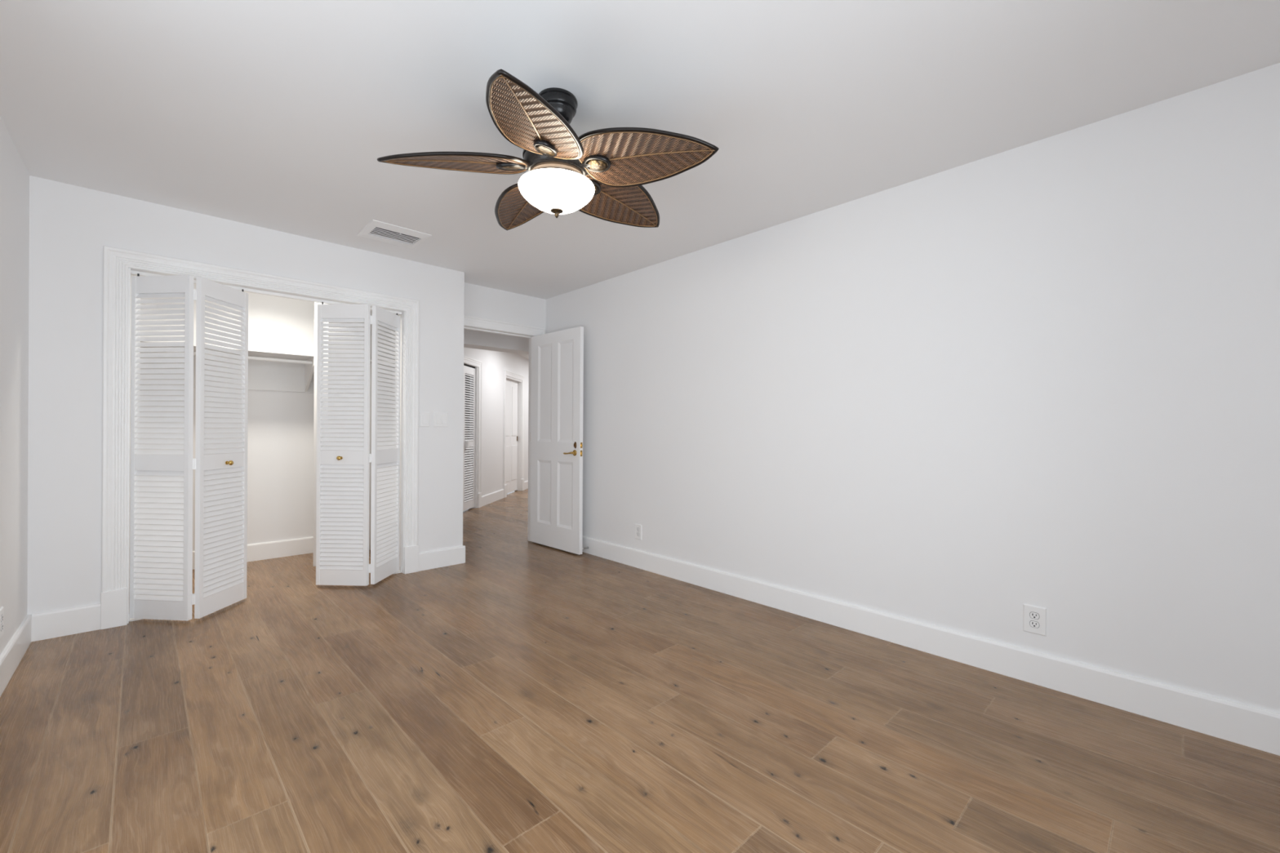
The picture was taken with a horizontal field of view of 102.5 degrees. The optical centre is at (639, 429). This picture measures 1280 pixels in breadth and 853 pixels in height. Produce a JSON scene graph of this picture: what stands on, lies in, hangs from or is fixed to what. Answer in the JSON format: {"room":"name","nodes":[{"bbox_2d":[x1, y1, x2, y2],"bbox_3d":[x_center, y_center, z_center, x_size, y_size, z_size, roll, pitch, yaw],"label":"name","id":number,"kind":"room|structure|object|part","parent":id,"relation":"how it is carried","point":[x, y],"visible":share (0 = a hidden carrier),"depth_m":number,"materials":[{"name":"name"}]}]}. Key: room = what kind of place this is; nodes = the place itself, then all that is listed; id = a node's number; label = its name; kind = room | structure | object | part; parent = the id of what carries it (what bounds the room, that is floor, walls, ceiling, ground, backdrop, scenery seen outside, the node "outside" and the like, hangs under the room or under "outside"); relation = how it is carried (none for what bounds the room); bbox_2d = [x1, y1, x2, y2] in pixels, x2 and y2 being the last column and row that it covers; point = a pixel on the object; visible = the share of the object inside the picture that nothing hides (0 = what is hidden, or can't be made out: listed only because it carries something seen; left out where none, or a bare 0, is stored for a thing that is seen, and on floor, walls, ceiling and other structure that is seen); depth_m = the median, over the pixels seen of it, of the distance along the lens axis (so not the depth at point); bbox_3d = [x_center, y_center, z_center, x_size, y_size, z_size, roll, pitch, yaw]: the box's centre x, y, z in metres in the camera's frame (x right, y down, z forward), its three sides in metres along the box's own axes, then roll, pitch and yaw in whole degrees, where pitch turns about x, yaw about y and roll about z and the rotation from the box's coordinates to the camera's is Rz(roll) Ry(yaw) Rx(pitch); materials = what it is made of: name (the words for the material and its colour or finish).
{"room":"empty bedroom","nodes":[
{"label":"empty bedroom","id":0,"kind":"room"},
{"bbox_2d":[0,115,29,654],"bbox_3d":[-1.998,-0.101,1.332,0.120,2.440,6.345,0,0,-43],"label":"wall","id":1,"kind":"structure","parent":0,"point":[14,175],"depth_m":2.39,"materials":[{"name":"paint"}]},
{"bbox_2d":[0,606,4,638],"bbox_3d":[-2.742,0.831,2.204,0.008,0.122,0.079,0,0,-43],"label":"wall outlet","id":2,"kind":"object","parent":1,"relation":"attached to","point":[2,609],"visible":1,"depth_m":2.20,"materials":[{"name":"white plastic"}]},
{"bbox_2d":[0,614,31,697],"bbox_3d":[-1.528,1.051,0.928,0.016,0.142,4.860,0,0,-43],"label":"baseboard","id":3,"kind":"structure","parent":1,"relation":"attached to","point":[11,655],"depth_m":2.37,"materials":[{"name":"white paint"}]},
{"bbox_2d":[26,175,464,615],"bbox_3d":[-2.811,-0.107,3.994,2.366,2.440,1.364,0,0,-43],"label":"wall","id":4,"kind":"structure","parent":0,"point":[70,226],"depth_m":2.86,"materials":[{"name":"paint"}]},
{"bbox_2d":[31,603,101,641],"bbox_3d":[-3.098,1.041,2.777,0.251,0.142,0.016,0,0,-43],"label":"baseboard","id":5,"kind":"structure","parent":4,"relation":"attached to","point":[73,620],"depth_m":2.77,"materials":[{"name":"white paint"}]},
{"bbox_2d":[129,273,248,621],"bbox_3d":[-2.674,0.097,3.074,0.544,2.006,0.294,0,0,-43],"label":"bifold door","id":6,"kind":"structure","parent":4,"relation":"in","point":[161,502],"depth_m":2.98,"materials":[{"name":"white paint"}]},
{"bbox_3d":[-2.775,0.105,2.978,0.368,1.987,0.028,0,0,5],"label":"louvered panel","id":7,"kind":"part","parent":6,"relation":"part of","materials":[{"name":"white paint"}]},
{"bbox_3d":[-2.572,0.106,3.167,0.028,1.987,0.368,0,0,-1],"label":"louvered panel","id":8,"kind":"part","parent":6,"relation":"part of","materials":[{"name":"white paint"}]},
{"bbox_3d":[-2.542,0.207,3.181,0.036,0.030,0.030,0,0,-1],"label":"knob","id":9,"kind":"part","parent":6,"relation":"part of","materials":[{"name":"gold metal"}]},
{"bbox_2d":[100,245,419,629],"bbox_3d":[-2.413,0.048,3.497,1.726,2.135,0.147,0,0,-43],"label":"trim","id":10,"kind":"structure","parent":4,"relation":"attached to","point":[119,264],"depth_m":2.94,"materials":[{"name":"white paint"}]},
{"bbox_2d":[315,302,400,586],"bbox_3d":[-2.001,0.100,3.739,0.564,2.006,0.282,0,0,-43],"label":"bifold door","id":11,"kind":"structure","parent":4,"relation":"in","point":[342,499],"depth_m":3.64,"materials":[{"name":"white paint"}]},
{"bbox_3d":[-2.114,0.201,3.610,0.030,0.030,0.036,0,0,2],"label":"knob","id":12,"kind":"part","parent":11,"relation":"part of","materials":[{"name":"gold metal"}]},
{"bbox_3d":[-2.105,0.109,3.640,0.368,1.987,0.028,0,0,2],"label":"louvered panel","id":13,"kind":"part","parent":11,"relation":"part of","materials":[{"name":"white paint"}]},
{"bbox_3d":[-1.897,0.110,3.838,0.028,1.987,0.368,0,0,1],"label":"louvered panel","id":14,"kind":"part","parent":11,"relation":"part of","materials":[{"name":"white paint"}]},
{"bbox_2d":[433,412,448,426],"bbox_3d":[-1.619,-0.080,4.177,0.114,0.119,0.012,0,0,-43],"label":"light switch","id":15,"kind":"object","parent":4,"relation":"attached to","point":[440,419],"visible":1,"depth_m":4.18,"materials":[{"name":"white plastic"}]},
{"bbox_2d":[418,545,465,571],"bbox_3d":[-1.613,1.049,4.186,0.388,0.142,0.016,0,0,-43],"label":"baseboard","id":16,"kind":"structure","parent":4,"relation":"attached to","point":[437,558],"depth_m":4.18,"materials":[{"name":"white paint"}]},
{"bbox_2d":[129,275,396,551],"bbox_3d":[-3.283,-0.110,4.404,2.246,2.440,0.120,0,0,-43],"label":"wall","id":17,"kind":"structure","parent":0,"point":[280,424],"depth_m":4.45,"materials":[{"name":"paint"}]},
{"bbox_2d":[192,536,313,569],"bbox_3d":[-3.243,1.039,4.355,2.246,0.142,0.016,0,0,-43],"label":"baseboard","id":18,"kind":"structure","parent":17,"relation":"attached to","point":[267,550],"depth_m":4.45,"materials":[{"name":"white paint"}]},
{"bbox_2d":[139,341,395,396],"bbox_3d":[-3.109,-0.482,4.223,2.242,0.299,0.376,0,0,-43],"label":"closet shelf","id":19,"kind":"object","parent":17,"relation":"attached to","point":[262,375],"visible":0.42,"depth_m":4.38,"materials":[{"name":"paint"}]},
{"bbox_2d":[140,346,312,364],"bbox_3d":[-3.312,-0.568,3.863,1.449,0.029,0.029,0,0,-43],"label":"closet rod","id":20,"kind":"object","parent":19,"relation":"attached to","point":[250,357],"visible":0.34,"depth_m":4.16,"materials":[{"name":"paint"}]},
{"bbox_2d":[312,302,528,566],"bbox_3d":[-2.267,-0.106,8.560,0.120,2.440,8.800,0,0,4],"label":"wall","id":21,"kind":"structure","parent":0,"point":[494,362],"depth_m":7.67,"materials":[{"name":"paint"}]},
{"bbox_2d":[462,364,475,511],"bbox_3d":[-2.382,0.107,6.856,0.117,1.974,0.815,0,0,4],"label":"door","id":22,"kind":"structure","parent":21,"relation":"in","point":[468,371],"depth_m":7.09,"materials":[{"name":"white paint"}]},
{"bbox_3d":[-2.337,0.200,6.948,0.040,0.092,0.055,0,0,4],"label":"handle","id":23,"kind":"part","parent":22,"relation":"part of","materials":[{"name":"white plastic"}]},
{"bbox_2d":[463,355,482,508],"bbox_3d":[-2.383,0.071,6.866,0.146,2.085,1.044,0,0,4],"label":"trim","id":24,"kind":"structure","parent":21,"relation":"attached to","point":[468,361],"depth_m":7.29,"materials":[{"name":"white paint"}]},
{"bbox_2d":[481,488,503,506],"bbox_3d":[-2.257,1.043,7.867,0.016,0.142,0.976,0,0,4],"label":"baseboard","id":25,"kind":"structure","parent":21,"relation":"attached to","point":[492,497],"depth_m":7.84,"materials":[{"name":"white paint"}]},
{"bbox_2d":[505,378,517,493],"bbox_3d":[-2.266,0.117,8.901,0.045,1.952,0.836,0,0,4],"label":"door","id":26,"kind":"structure","parent":21,"relation":"in","point":[511,469],"depth_m":8.98,"materials":[{"name":"white paint"}]},
{"bbox_2d":[502,369,524,497],"bbox_3d":[-2.231,0.070,8.893,0.146,2.088,1.074,0,0,4],"label":"trim","id":27,"kind":"structure","parent":21,"relation":"attached to","point":[521,384],"depth_m":9.31,"materials":[{"name":"white paint"}]},
{"bbox_2d":[524,480,528,489],"bbox_3d":[-2.011,1.042,11.186,0.016,0.142,3.525,0,0,4],"label":"baseboard","id":28,"kind":"structure","parent":21,"relation":"attached to","point":[526,483],"depth_m":9.57,"materials":[{"name":"white paint"}]},
{"bbox_2d":[463,328,528,355],"bbox_3d":[-0.672,-1.114,6.810,4.607,0.404,0.245,0,0,-43],"label":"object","id":29,"kind":"structure","parent":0,"point":[477,340],"depth_m":5.78,"materials":[{"name":"paint"}]},
{"bbox_2d":[463,282,546,328],"bbox_3d":[-1.363,-0.099,4.906,0.991,2.440,0.120,0,0,-43],"label":"wall","id":30,"kind":"structure","parent":0,"point":[483,302],"depth_m":4.88,"materials":[{"name":"paint"}]},
{"bbox_2d":[463,315,545,541],"bbox_3d":[-1.364,0.050,4.891,0.977,2.143,0.142,0,0,-43],"label":"trim","id":31,"kind":"structure","parent":30,"relation":"attached to","point":[474,323],"depth_m":4.98,"materials":[{"name":"white paint"}]},
{"bbox_2d":[529,326,583,555],"bbox_3d":[-0.809,0.097,4.829,0.095,2.026,0.792,0,0,-43],"label":"door","id":32,"kind":"structure","parent":30,"relation":"in","point":[557,357],"depth_m":4.79,"materials":[{"name":"white paint"}]},
{"bbox_2d":[0,488,1279,852],"bbox_3d":[-1.076,1.122,5.941,8.395,0.001,11.910,0,0,-43],"label":"floor","id":33,"kind":"structure","parent":0,"point":[522,695],"depth_m":1.88,"materials":[{"name":"brown wood"}]},
{"bbox_2d":[0,0,1279,359],"bbox_3d":[-1.107,-1.378,5.896,8.500,0.120,11.910,0,0,-43],"label":"ceiling","id":34,"kind":"structure","parent":0,"point":[278,115],"depth_m":1.99,"materials":[{"name":"paint"}]},
{"bbox_2d":[356,219,431,248],"bbox_3d":[-1.669,-1.310,3.484,0.369,0.021,0.359,0,0,-43],"label":"ceiling vent","id":35,"kind":"object","parent":34,"relation":"in","point":[377,230],"visible":1,"depth_m":3.46,"materials":[{"name":"white metal"}]},
{"bbox_2d":[377,68,719,230],"bbox_3d":[-0.364,-1.077,2.100,1.248,0.469,1.187,0,0,-32],"label":"ceiling fan","id":36,"kind":"object","parent":34,"relation":"hanging from","point":[602,174],"visible":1,"depth_m":1.93,"materials":[{"name":"brown wood"}]},
{"bbox_3d":[-0.702,-1.026,1.955,0.533,0.093,0.289,0,0,-14],"label":"fan blade","id":37,"kind":"part","parent":36,"relation":"part of","materials":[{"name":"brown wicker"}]},
{"bbox_3d":[-0.546,-1.035,2.354,0.300,0.084,0.530,0,0,-43],"label":"fan blade","id":38,"kind":"part","parent":36,"relation":"part of","materials":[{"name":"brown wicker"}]},
{"bbox_3d":[-0.359,-1.015,1.665,0.289,0.095,0.533,0,0,4],"label":"fan blade","id":39,"kind":"part","parent":36,"relation":"part of","materials":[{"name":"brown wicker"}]},
{"bbox_3d":[-0.332,-0.929,2.047,0.301,0.116,0.301,0,0,-43],"label":"lamp shade","id":40,"kind":"part","parent":36,"relation":"part of","materials":[{"name":"white glass"}]},
{"bbox_3d":[-0.211,-1.031,1.998,0.082,0.025,0.034,0,0,22],"label":"blade arm","id":41,"kind":"part","parent":36,"relation":"part of","materials":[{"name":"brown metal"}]},
{"bbox_3d":[-0.077,-1.032,2.328,0.534,0.075,0.292,0,0,-43],"label":"fan blade","id":42,"kind":"part","parent":36,"relation":"part of","materials":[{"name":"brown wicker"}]},
{"bbox_3d":[0.023,-1.019,1.902,0.533,0.082,0.289,0,0,22],"label":"fan blade","id":43,"kind":"part","parent":36,"relation":"part of","materials":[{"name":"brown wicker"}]},
{"bbox_2d":[545,62,1279,713],"bbox_3d":[0.853,-0.085,3.378,0.120,2.440,5.387,0,0,-43],"label":"wall","id":44,"kind":"structure","parent":0,"point":[1045,373],"depth_m":2.40,"materials":[{"name":"paint"}]},
{"bbox_2d":[635,524,641,540],"bbox_3d":[-0.015,0.837,4.195,0.008,0.122,0.079,0,0,-43],"label":"wall outlet","id":45,"kind":"object","parent":44,"relation":"attached to","point":[637,527],"visible":1,"depth_m":4.19,"materials":[{"name":"white plastic"}]},
{"bbox_2d":[582,535,1279,755],"bbox_3d":[0.797,1.063,3.332,0.016,0.142,5.147,0,0,-43],"label":"baseboard","id":46,"kind":"structure","parent":44,"relation":"attached to","point":[1254,727],"depth_m":2.38,"materials":[{"name":"white paint"}]},
{"bbox_2d":[1022,604,1046,636],"bbox_3d":[1.775,0.857,2.309,0.008,0.124,0.084,0,0,-43],"label":"wall outlet","id":47,"kind":"object","parent":44,"relation":"attached to","point":[1034,618],"visible":1,"depth_m":2.31,"materials":[{"name":"white plastic"}]},
{"bbox_2d":[1029,620,1039,628],"bbox_3d":[1.773,0.876,2.307,0.002,0.029,0.037,0,0,-43],"label":"receptacle","id":48,"kind":"object","parent":47,"relation":"attached to","point":[1033,624],"depth_m":2.31,"materials":[{"name":"white plastic"}]},
{"bbox_2d":[1029,612,1039,619],"bbox_3d":[1.773,0.837,2.307,0.002,0.029,0.037,0,0,-43],"label":"receptacle","id":49,"kind":"object","parent":47,"relation":"attached to","point":[1033,615],"depth_m":2.31,"materials":[{"name":"white plastic"}]}
]}

